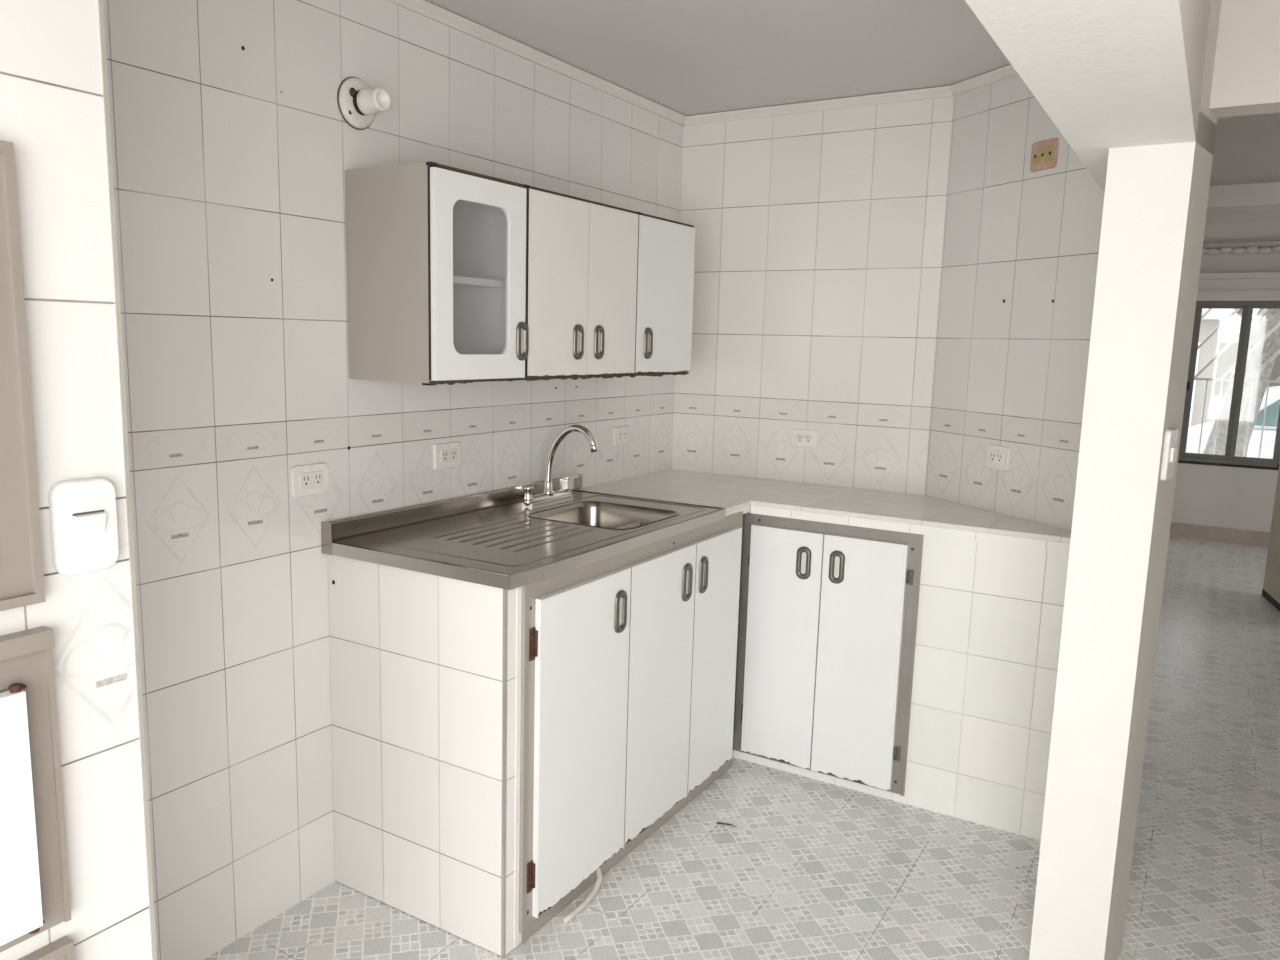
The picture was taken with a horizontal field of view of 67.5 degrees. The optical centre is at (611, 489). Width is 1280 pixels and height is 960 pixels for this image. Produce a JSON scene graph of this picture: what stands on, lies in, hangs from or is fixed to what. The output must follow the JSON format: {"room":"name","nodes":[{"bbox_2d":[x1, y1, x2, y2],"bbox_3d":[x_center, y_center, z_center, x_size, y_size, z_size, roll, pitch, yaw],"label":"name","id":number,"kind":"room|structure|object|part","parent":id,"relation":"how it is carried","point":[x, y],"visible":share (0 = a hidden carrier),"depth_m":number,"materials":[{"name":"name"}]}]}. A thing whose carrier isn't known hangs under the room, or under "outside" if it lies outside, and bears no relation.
{"room":"kitchen","nodes":[
{"label":"kitchen","id":0,"kind":"room"},
{"bbox_2d":[0,0,151,959],"bbox_3d":[-1.452,0.173,0.662,0.744,2.395,1.888,7,10,32],"label":"wall pier","id":1,"kind":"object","parent":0,"point":[52,107],"depth_m":1.18,"materials":[{"name":"tile"}]},
{"bbox_2d":[0,140,45,610],"bbox_3d":[-0.854,-0.089,0.848,0.020,0.530,0.639,7,10,32],"label":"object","id":2,"kind":"object","parent":1,"relation":"attached to","point":[21,559],"visible":1,"depth_m":1.11,"materials":[{"name":"beige wood"}]},
{"bbox_2d":[0,626,71,952],"bbox_3d":[-0.857,0.398,0.922,0.036,0.385,0.644,7,10,32],"label":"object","id":3,"kind":"structure","parent":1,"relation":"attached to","point":[34,879],"depth_m":1.15,"materials":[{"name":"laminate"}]},
{"bbox_3d":[-0.854,0.420,0.916,0.020,0.300,0.571,7,10,32],"label":"door","id":4,"kind":"part","parent":3,"relation":"part of","materials":[{"name":"white laminate"}]},
{"bbox_2d":[18,936,74,959],"bbox_3d":[-0.873,0.807,0.990,0.020,0.387,0.644,7,10,32],"label":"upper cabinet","id":5,"kind":"object","parent":1,"relation":"attached to","point":[62,948],"visible":1,"depth_m":1.21,"materials":[{"name":"beige wood"}]},
{"bbox_2d":[48,477,118,575],"bbox_3d":[-0.656,0.047,1.195,0.019,0.118,0.078,7,10,32],"label":"light switch","id":6,"kind":"object","parent":1,"relation":"attached to","point":[83,517],"visible":1,"depth_m":1.19,"materials":[{"name":"white plastic"}]},
{"bbox_2d":[98,0,156,959],"bbox_3d":[-0.636,0.097,1.263,0.012,2.395,0.006,7,10,32],"label":"trim","id":7,"kind":"structure","parent":1,"relation":"attached to","point":[100,2],"depth_m":1.24,"materials":[{"name":"metal"}]},
{"bbox_2d":[104,0,682,959],"bbox_3d":[-1.023,-0.048,2.138,0.121,2.395,4.870,7,10,32],"label":"wall","id":8,"kind":"structure","parent":0,"point":[233,147],"depth_m":2.34,"materials":[{"name":"tile"}]},
{"bbox_2d":[290,463,328,497],"bbox_3d":[-0.766,-0.023,2.433,0.012,0.080,0.118,7,10,32],"label":"wall outlet","id":9,"kind":"object","parent":8,"relation":"attached to","point":[308,479],"visible":1,"depth_m":2.42,"materials":[{"name":"white plastic"}]},
{"bbox_2d":[337,77,389,129],"bbox_3d":[-0.611,-0.979,2.416,0.096,0.127,0.127,7,10,32],"label":"holder","id":10,"kind":"object","parent":8,"relation":"attached to","point":[358,104],"visible":1,"depth_m":2.40,"materials":[{"name":"ceramic"}]},
{"bbox_2d":[357,87,389,114],"bbox_3d":[-0.599,-0.978,2.408,0.066,0.062,0.062,7,10,32],"label":"socket","id":11,"kind":"object","parent":10,"relation":"attached to","point":[370,101],"depth_m":2.40,"materials":[{"name":"white ceramic"}]},
{"bbox_2d":[433,441,460,469],"bbox_3d":[-0.490,-0.101,2.862,0.012,0.076,0.116,7,10,32],"label":"wall outlet","id":12,"kind":"object","parent":8,"relation":"attached to","point":[445,455],"visible":1,"depth_m":2.85,"materials":[{"name":"white plastic"}]},
{"bbox_2d":[321,474,581,554],"bbox_3d":[-0.423,0.058,2.974,0.038,0.082,1.185,7,10,32],"label":"backsplash","id":13,"kind":"structure","parent":8,"relation":"attached to","point":[332,530],"depth_m":2.77,"materials":[{"name":"silver metal"}]},
{"bbox_2d":[345,162,695,385],"bbox_3d":[-0.193,-0.609,2.959,0.309,0.538,1.362,7,10,32],"label":"upper cabinet","id":14,"kind":"object","parent":8,"relation":"attached to","point":[455,275],"visible":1,"depth_m":2.66,"materials":[{"name":"white laminate"}]},
{"bbox_3d":[-0.561,-0.537,2.405,0.282,0.526,0.018,7,10,32],"label":"panel","id":15,"kind":"part","parent":14,"relation":"part of","materials":[{"name":"white wood"}]},
{"bbox_3d":[-0.339,-0.540,2.473,0.016,0.507,0.360,7,10,32],"label":"door","id":16,"kind":"part","parent":14,"relation":"part of","materials":[{"name":"white laminate"}]},
{"bbox_2d":[453,276,505,288],"bbox_3d":[-0.474,-0.556,2.563,0.245,0.018,0.344,7,10,32],"label":"shelf","id":17,"kind":"object","parent":14,"relation":"attached to","point":[459,282],"depth_m":2.58,"materials":[{"name":"white laminate"}]},
{"bbox_3d":[-0.245,-0.406,2.628,0.010,0.106,0.050,7,10,32],"label":"handle","id":18,"kind":"part","parent":14,"relation":"part of","materials":[{"name":"grey metal"}]},
{"bbox_3d":[-0.157,-0.582,2.759,0.016,0.508,0.291,7,10,32],"label":"door","id":19,"kind":"part","parent":14,"relation":"part of","materials":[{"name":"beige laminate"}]},
{"bbox_3d":[-0.099,-0.440,2.857,0.010,0.105,0.052,7,10,32],"label":"handle","id":20,"kind":"part","parent":14,"relation":"part of","materials":[{"name":"grey metal"}]},
{"bbox_3d":[-0.209,-0.365,3.006,0.282,0.018,1.323,7,10,32],"label":"panel","id":21,"kind":"part","parent":14,"relation":"part of","materials":[{"name":"white wood"}]},
{"bbox_3d":[-0.038,-0.453,2.953,0.010,0.105,0.052,7,10,32],"label":"handle","id":22,"kind":"part","parent":14,"relation":"part of","materials":[{"name":"grey metal"}]},
{"bbox_3d":[-0.002,-0.617,3.003,0.016,0.508,0.282,7,10,32],"label":"door","id":23,"kind":"part","parent":14,"relation":"part of","materials":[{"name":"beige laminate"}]},
{"bbox_3d":[0.123,-0.489,3.206,0.010,0.105,0.052,7,10,32],"label":"handle","id":24,"kind":"part","parent":14,"relation":"part of","materials":[{"name":"grey metal"}]},
{"bbox_3d":[0.183,-0.658,3.293,0.016,0.508,0.388,7,10,32],"label":"door","id":25,"kind":"part","parent":14,"relation":"part of","materials":[{"name":"white laminate"}]},
{"bbox_2d":[386,0,685,125],"bbox_3d":[-0.464,-1.311,2.659,0.026,0.030,2.860,7,10,32],"label":"trim","id":26,"kind":"structure","parent":8,"relation":"attached to","point":[424,8],"depth_m":2.98,"materials":[{"name":"paint"}]},
{"bbox_2d":[613,426,628,445],"bbox_3d":[0.038,-0.206,3.694,0.012,0.072,0.108,7,10,32],"label":"wall outlet","id":27,"kind":"object","parent":8,"relation":"attached to","point":[621,433],"visible":1,"depth_m":3.68,"materials":[{"name":"beige plastic"}]},
{"bbox_2d":[204,536,1279,959],"bbox_3d":[2.209,1.073,3.451,4.200,0.080,10.250,7,10,32],"label":"floor","id":28,"kind":"structure","parent":0,"point":[808,868],"depth_m":2.80,"materials":[{"name":"tile"}]},
{"bbox_2d":[561,867,601,923],"bbox_3d":[-0.072,1.087,2.581,0.048,0.055,0.230,4,9,19],"label":"hose","id":29,"kind":"object","parent":28,"relation":"on","point":[591,895],"visible":0.84,"depth_m":2.56,"materials":[{"name":"plastic"}]},
{"bbox_2d":[519,511,742,943],"bbox_3d":[0.031,0.597,2.886,0.242,0.932,1.237,7,10,32],"label":"base cabinet","id":30,"kind":"object","parent":28,"relation":"on","point":[629,658],"visible":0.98,"depth_m":2.66,"materials":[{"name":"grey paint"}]},
{"bbox_3d":[-0.074,0.650,2.529,0.018,0.832,0.415,7,10,32],"label":"door","id":31,"kind":"part","parent":30,"relation":"part of","materials":[{"name":"white laminate"}]},
{"bbox_3d":[0.025,0.333,2.604,0.010,0.120,0.058,7,10,32],"label":"handle","id":32,"kind":"part","parent":30,"relation":"part of","materials":[{"name":"grey metal"}]},
{"bbox_3d":[-0.064,0.544,2.943,0.010,0.820,1.200,7,10,32],"label":"shadow panel","id":33,"kind":"part","parent":30,"relation":"part of","materials":[{"name":"silver metal"}]},
{"bbox_3d":[0.142,0.602,2.869,0.018,0.832,0.386,7,10,32],"label":"door","id":34,"kind":"part","parent":30,"relation":"part of","materials":[{"name":"white laminate"}]},
{"bbox_3d":[0.232,0.285,2.928,0.010,0.120,0.058,7,10,32],"label":"handle","id":35,"kind":"part","parent":30,"relation":"part of","materials":[{"name":"grey metal"}]},
{"bbox_3d":[0.291,0.270,3.021,0.010,0.120,0.052,7,10,32],"label":"handle","id":36,"kind":"part","parent":30,"relation":"part of","materials":[{"name":"grey metal"}]},
{"bbox_3d":[0.337,0.559,3.175,0.018,0.832,0.331,7,10,32],"label":"door","id":37,"kind":"part","parent":30,"relation":"part of","materials":[{"name":"white laminate"}]},
{"bbox_2d":[327,469,1070,957],"bbox_3d":[0.490,0.591,2.904,1.766,0.963,1.880,7,10,32],"label":"kitchen counter","id":38,"kind":"object","parent":28,"relation":"on","point":[425,669],"depth_m":2.56,"materials":[{"name":"tile"}]},
{"bbox_3d":[-0.256,0.686,2.274,0.007,0.931,0.007,7,10,32],"label":"corner trim","id":39,"kind":"part","parent":38,"relation":"part of","materials":[{"name":"metal"}]},
{"bbox_2d":[321,474,725,589],"bbox_3d":[-0.179,0.153,2.832,0.620,0.215,1.185,7,10,32],"label":"countertop","id":40,"kind":"structure","parent":38,"relation":"on","point":[488,538],"depth_m":2.63,"materials":[{"name":"silver metal"}]},
{"bbox_2d":[515,424,598,507],"bbox_3d":[-0.135,-0.078,3.088,0.212,0.266,0.319,7,10,32],"label":"faucet","id":41,"kind":"object","parent":40,"relation":"on","point":[548,496],"visible":1,"depth_m":3.11,"materials":[{"name":"silver metal"}]},
{"bbox_3d":[-0.277,0.011,3.041,0.033,0.053,0.068,7,10,32],"label":"handle","id":42,"kind":"part","parent":41,"relation":"part of","materials":[{"name":"silver metal"}]},
{"bbox_3d":[-0.143,-0.019,3.250,0.033,0.053,0.070,7,10,32],"label":"handle","id":43,"kind":"part","parent":41,"relation":"part of","materials":[{"name":"silver metal"}]},
{"bbox_3d":[-0.134,-0.090,3.086,0.198,0.240,0.023,7,10,32],"label":"spout","id":44,"kind":"part","parent":41,"relation":"part of","materials":[{"name":"silver metal"}]},
{"bbox_3d":[-0.025,0.158,2.977,0.375,0.166,0.372,7,10,32],"label":"bowl","id":45,"kind":"part","parent":40,"relation":"part of","materials":[{"name":"silver metal"}]},
{"bbox_2d":[576,469,1070,542],"bbox_3d":[0.798,0.058,3.298,1.766,0.018,0.766,7,10,32],"label":"countertop","id":46,"kind":"structure","parent":38,"relation":"on","point":[730,493],"depth_m":3.34,"materials":[{"name":"stone"}]},
{"bbox_2d":[733,512,923,795],"bbox_3d":[0.768,0.535,3.350,0.620,0.888,0.248,7,10,32],"label":"base cabinet","id":47,"kind":"object","parent":38,"relation":"attached to","point":[828,615],"visible":0.98,"depth_m":3.24,"materials":[{"name":"white wood"}]},
{"bbox_3d":[0.591,0.549,3.338,0.261,0.836,0.018,7,10,32],"label":"door","id":48,"kind":"part","parent":47,"relation":"part of","materials":[{"name":"white laminate"}]},
{"bbox_3d":[0.649,0.251,3.244,0.052,0.114,0.010,7,10,32],"label":"handle","id":49,"kind":"part","parent":47,"relation":"part of","materials":[{"name":"grey metal"}]},
{"bbox_3d":[0.747,0.260,3.183,0.052,0.113,0.010,7,10,32],"label":"handle","id":50,"kind":"part","parent":47,"relation":"part of","materials":[{"name":"grey metal"}]},
{"bbox_3d":[0.822,0.577,3.195,0.276,0.836,0.018,7,10,32],"label":"door","id":51,"kind":"part","parent":47,"relation":"part of","materials":[{"name":"white laminate"}]},
{"bbox_2d":[1029,110,1215,959],"bbox_3d":[1.186,0.185,2.245,0.191,2.000,0.180,7,10,32],"label":"pillar","id":52,"kind":"structure","parent":28,"relation":"on","point":[1156,196],"depth_m":2.17,"materials":[{"name":"white paint"}]},
{"bbox_2d":[1160,428,1178,480],"bbox_3d":[1.246,-0.077,2.132,0.016,0.113,0.076,9,12,41],"label":"light switch","id":53,"kind":"object","parent":52,"relation":"attached to","point":[1171,435],"visible":1,"depth_m":2.11,"materials":[{"name":"white plastic"}]},
{"bbox_2d":[1262,461,1279,610],"bbox_3d":[3.979,-0.291,5.529,0.101,2.048,0.798,5,10,21],"label":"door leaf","id":54,"kind":"structure","parent":28,"relation":"on","point":[1270,590],"depth_m":5.88,"materials":[{"name":"brown wood"}]},
{"bbox_2d":[672,96,953,494],"bbox_3d":[0.741,-0.271,3.819,1.059,2.395,0.120,7,10,32],"label":"wall","id":55,"kind":"structure","parent":0,"point":[819,234],"depth_m":3.66,"materials":[{"name":"tile"}]},
{"bbox_2d":[792,429,818,447],"bbox_3d":[0.754,-0.199,3.742,0.106,0.068,0.012,7,10,32],"label":"wall outlet","id":56,"kind":"object","parent":55,"relation":"attached to","point":[800,437],"visible":1,"depth_m":3.74,"materials":[{"name":"white plastic"}]},
{"bbox_2d":[684,86,951,125],"bbox_3d":[0.729,-1.427,3.575,1.059,0.030,0.026,7,10,32],"label":"trim","id":57,"kind":"structure","parent":55,"relation":"attached to","point":[944,91],"depth_m":3.54,"materials":[{"name":"paint"}]},
{"bbox_2d":[425,0,1279,242],"bbox_3d":[2.254,-1.377,3.164,4.320,0.140,10.400,7,10,32],"label":"ceiling","id":58,"kind":"structure","parent":0,"point":[685,57],"depth_m":2.96,"materials":[{"name":"paint"}]},
{"bbox_2d":[965,0,1221,192],"bbox_3d":[0.373,-0.799,0.808,0.260,0.478,4.310,7,10,32],"label":"ceiling beam","id":59,"kind":"structure","parent":58,"relation":"attached to","point":[1108,74],"depth_m":1.51,"materials":[{"name":"white paint"}]},
{"bbox_2d":[1207,182,1279,211],"bbox_3d":[3.781,-1.449,4.642,3.300,0.105,0.220,7,10,32],"label":"beam","id":60,"kind":"structure","parent":58,"relation":"attached to","point":[1258,196],"depth_m":4.88,"materials":[{"name":"white paint"}]},
{"bbox_2d":[924,75,1104,530],"bbox_3d":[1.500,-0.154,3.183,0.423,2.395,0.972,-2,10,-21],"label":"wall","id":61,"kind":"structure","parent":0,"point":[1020,250],"depth_m":3.09,"materials":[{"name":"tile"}]},
{"bbox_2d":[950,64,1018,95],"bbox_3d":[1.295,-1.321,2.981,0.026,0.030,0.700,-2,10,-21],"label":"trim","id":62,"kind":"structure","parent":61,"relation":"attached to","point":[1008,71],"depth_m":3.15,"materials":[{"name":"paint"}]},
{"bbox_2d":[986,444,1010,470],"bbox_3d":[1.276,-0.105,3.167,0.012,0.080,0.098,-2,10,-21],"label":"wall outlet","id":63,"kind":"object","parent":61,"relation":"attached to","point":[998,457],"visible":1,"depth_m":3.16,"materials":[{"name":"beige plastic"}]},
{"bbox_2d":[1030,138,1058,171],"bbox_3d":[1.328,-1.028,2.944,0.009,0.088,0.104,-2,10,-21],"label":"junction box","id":64,"kind":"object","parent":61,"relation":"attached to","point":[1044,154],"visible":1,"depth_m":2.94,"materials":[{"name":"paint"}]},
{"bbox_2d":[1171,251,1279,531],"bbox_3d":[5.339,-0.708,7.415,3.420,2.355,0.150,7,10,32],"label":"wall","id":65,"kind":"structure","parent":0,"point":[1206,495],"depth_m":7.64,"materials":[{"name":"white paint"}]},
{"bbox_2d":[1194,333,1239,453],"bbox_3d":[4.952,-0.788,7.892,0.277,0.983,0.022,7,10,32],"label":"window grille","id":66,"kind":"object","parent":65,"relation":"in","point":[1221,379],"depth_m":7.88,"materials":[{"name":"white metal"}]},
{"bbox_3d":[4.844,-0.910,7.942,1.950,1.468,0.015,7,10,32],"label":"rail","id":67,"kind":"part","parent":66,"relation":"part of","materials":[{"name":"white metal"}]},
{"bbox_2d":[1198,309,1239,348],"bbox_3d":[4.956,-1.306,7.815,0.254,0.317,0.022,7,10,32],"label":"window grille","id":68,"kind":"object","parent":65,"relation":"in","point":[1235,310],"depth_m":7.81,"materials":[{"name":"white metal"}]},
{"bbox_2d":[1169,522,1269,546],"bbox_3d":[5.321,0.414,7.488,3.300,0.115,0.012,7,10,32],"label":"baseboard","id":69,"kind":"structure","parent":65,"relation":"attached to","point":[1249,537],"depth_m":7.73,"materials":[{"name":"tile"}]},
{"bbox_2d":[1178,301,1279,469],"bbox_3d":[4.689,-0.864,7.768,1.380,1.305,0.094,7,10,32],"label":"window","id":70,"kind":"structure","parent":65,"relation":"in","point":[1229,459],"depth_m":7.62,"materials":[{"name":"metal"}]},
{"bbox_3d":[4.548,-0.890,7.854,0.325,1.228,0.024,7,10,32],"label":"sash","id":71,"kind":"part","parent":70,"relation":"part of","materials":[{"name":"metal"}]},
{"bbox_3d":[4.842,-0.859,7.700,0.340,1.228,0.024,7,10,32],"label":"sash","id":72,"kind":"part","parent":70,"relation":"part of","materials":[{"name":"metal"}]},
{"bbox_3d":[5.108,-0.823,7.507,0.320,1.228,0.024,7,10,32],"label":"sash","id":73,"kind":"part","parent":70,"relation":"part of","materials":[{"name":"metal"}]},
{"bbox_2d":[1197,272,1279,296],"bbox_3d":[5.326,-1.525,7.122,3.300,0.178,0.160,7,10,32],"label":"trim","id":74,"kind":"structure","parent":65,"relation":"attached to","point":[1252,284],"depth_m":7.37,"materials":[{"name":"white paint"}]},
{"bbox_2d":[1202,241,1279,254],"bbox_3d":[5.356,-1.806,7.116,3.300,0.094,0.070,7,10,32],"label":"trim","id":75,"kind":"structure","parent":65,"relation":"attached to","point":[1264,247],"depth_m":7.40,"materials":[{"name":"white paint"}]},
{"bbox_2d":[1251,309,1267,324],"bbox_3d":[5.184,-1.378,7.661,0.097,0.119,0.022,7,10,32],"label":"window grille","id":76,"kind":"object","parent":65,"relation":"in","point":[1258,316],"depth_m":7.66,"materials":[{"name":"grey metal"}]},
{"bbox_2d":[1243,350,1279,457],"bbox_3d":[5.228,-0.688,7.730,0.235,0.861,0.022,7,10,32],"label":"window grille","id":77,"kind":"object","parent":65,"relation":"in","point":[1278,352],"depth_m":7.72,"materials":[{"name":"white metal"}]},
{"bbox_2d":[1247,322,1279,355],"bbox_3d":[5.219,-1.201,7.663,0.188,0.264,0.022,7,10,32],"label":"window grille","id":78,"kind":"object","parent":65,"relation":"in","point":[1270,332],"depth_m":7.66,"materials":[{"name":"white metal"}]},
{"bbox_2d":[1209,0,1279,117],"bbox_3d":[2.297,-0.897,1.447,2.350,0.395,0.105,7,10,32],"label":"lintel beam","id":79,"kind":"structure","parent":0,"point":[1246,73],"depth_m":2.00,"materials":[{"name":"beige paint"}]},
{"label":"outside","id":80,"kind":"structure","parent":0,"visible":0},
{"bbox_3d":[12.262,-0.431,17.672,26.000,0.150,24.350,7,10,32],"label":"street","id":81,"kind":"object","parent":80,"visible":0},
{"bbox_2d":[1186,386,1279,458],"bbox_3d":[9.005,-0.367,11.182,4.144,1.578,1.730,7,10,32],"label":"car","id":82,"kind":"object","parent":81,"relation":"on","point":[1273,401],"visible":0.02,"depth_m":11.14,"materials":[{"name":"white paint"}]},
{"bbox_2d":[1189,311,1279,426],"bbox_3d":[10.442,-2.266,19.913,6.600,2.700,4.500,7,10,32],"label":"house","id":83,"kind":"structure","parent":81,"relation":"on","point":[1212,320],"depth_m":17.28,"materials":[{"name":"paint"}]},
{"bbox_3d":[9.636,-1.730,18.144,2.400,2.150,0.050,7,10,32],"label":"garage door","id":84,"kind":"part","parent":83,"relation":"part of","materials":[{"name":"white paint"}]},
{"bbox_2d":[1203,309,1279,454],"bbox_3d":[6.472,-1.670,9.046,1.714,4.831,1.632,0,9,-11],"label":"tree","id":85,"kind":"object","parent":81,"relation":"on","point":[1266,322],"visible":0.12,"depth_m":9.18,"materials":[{"name":"grey plant"}]},
{"bbox_2d":[1235,314,1279,456],"bbox_3d":[7.345,-1.937,10.009,1.514,5.098,1.730,-1,9,-16],"label":"tree","id":86,"kind":"object","parent":81,"relation":"on","point":[1259,388],"visible":0.07,"depth_m":10.38,"materials":[{"name":"grey plant"}]}
]}

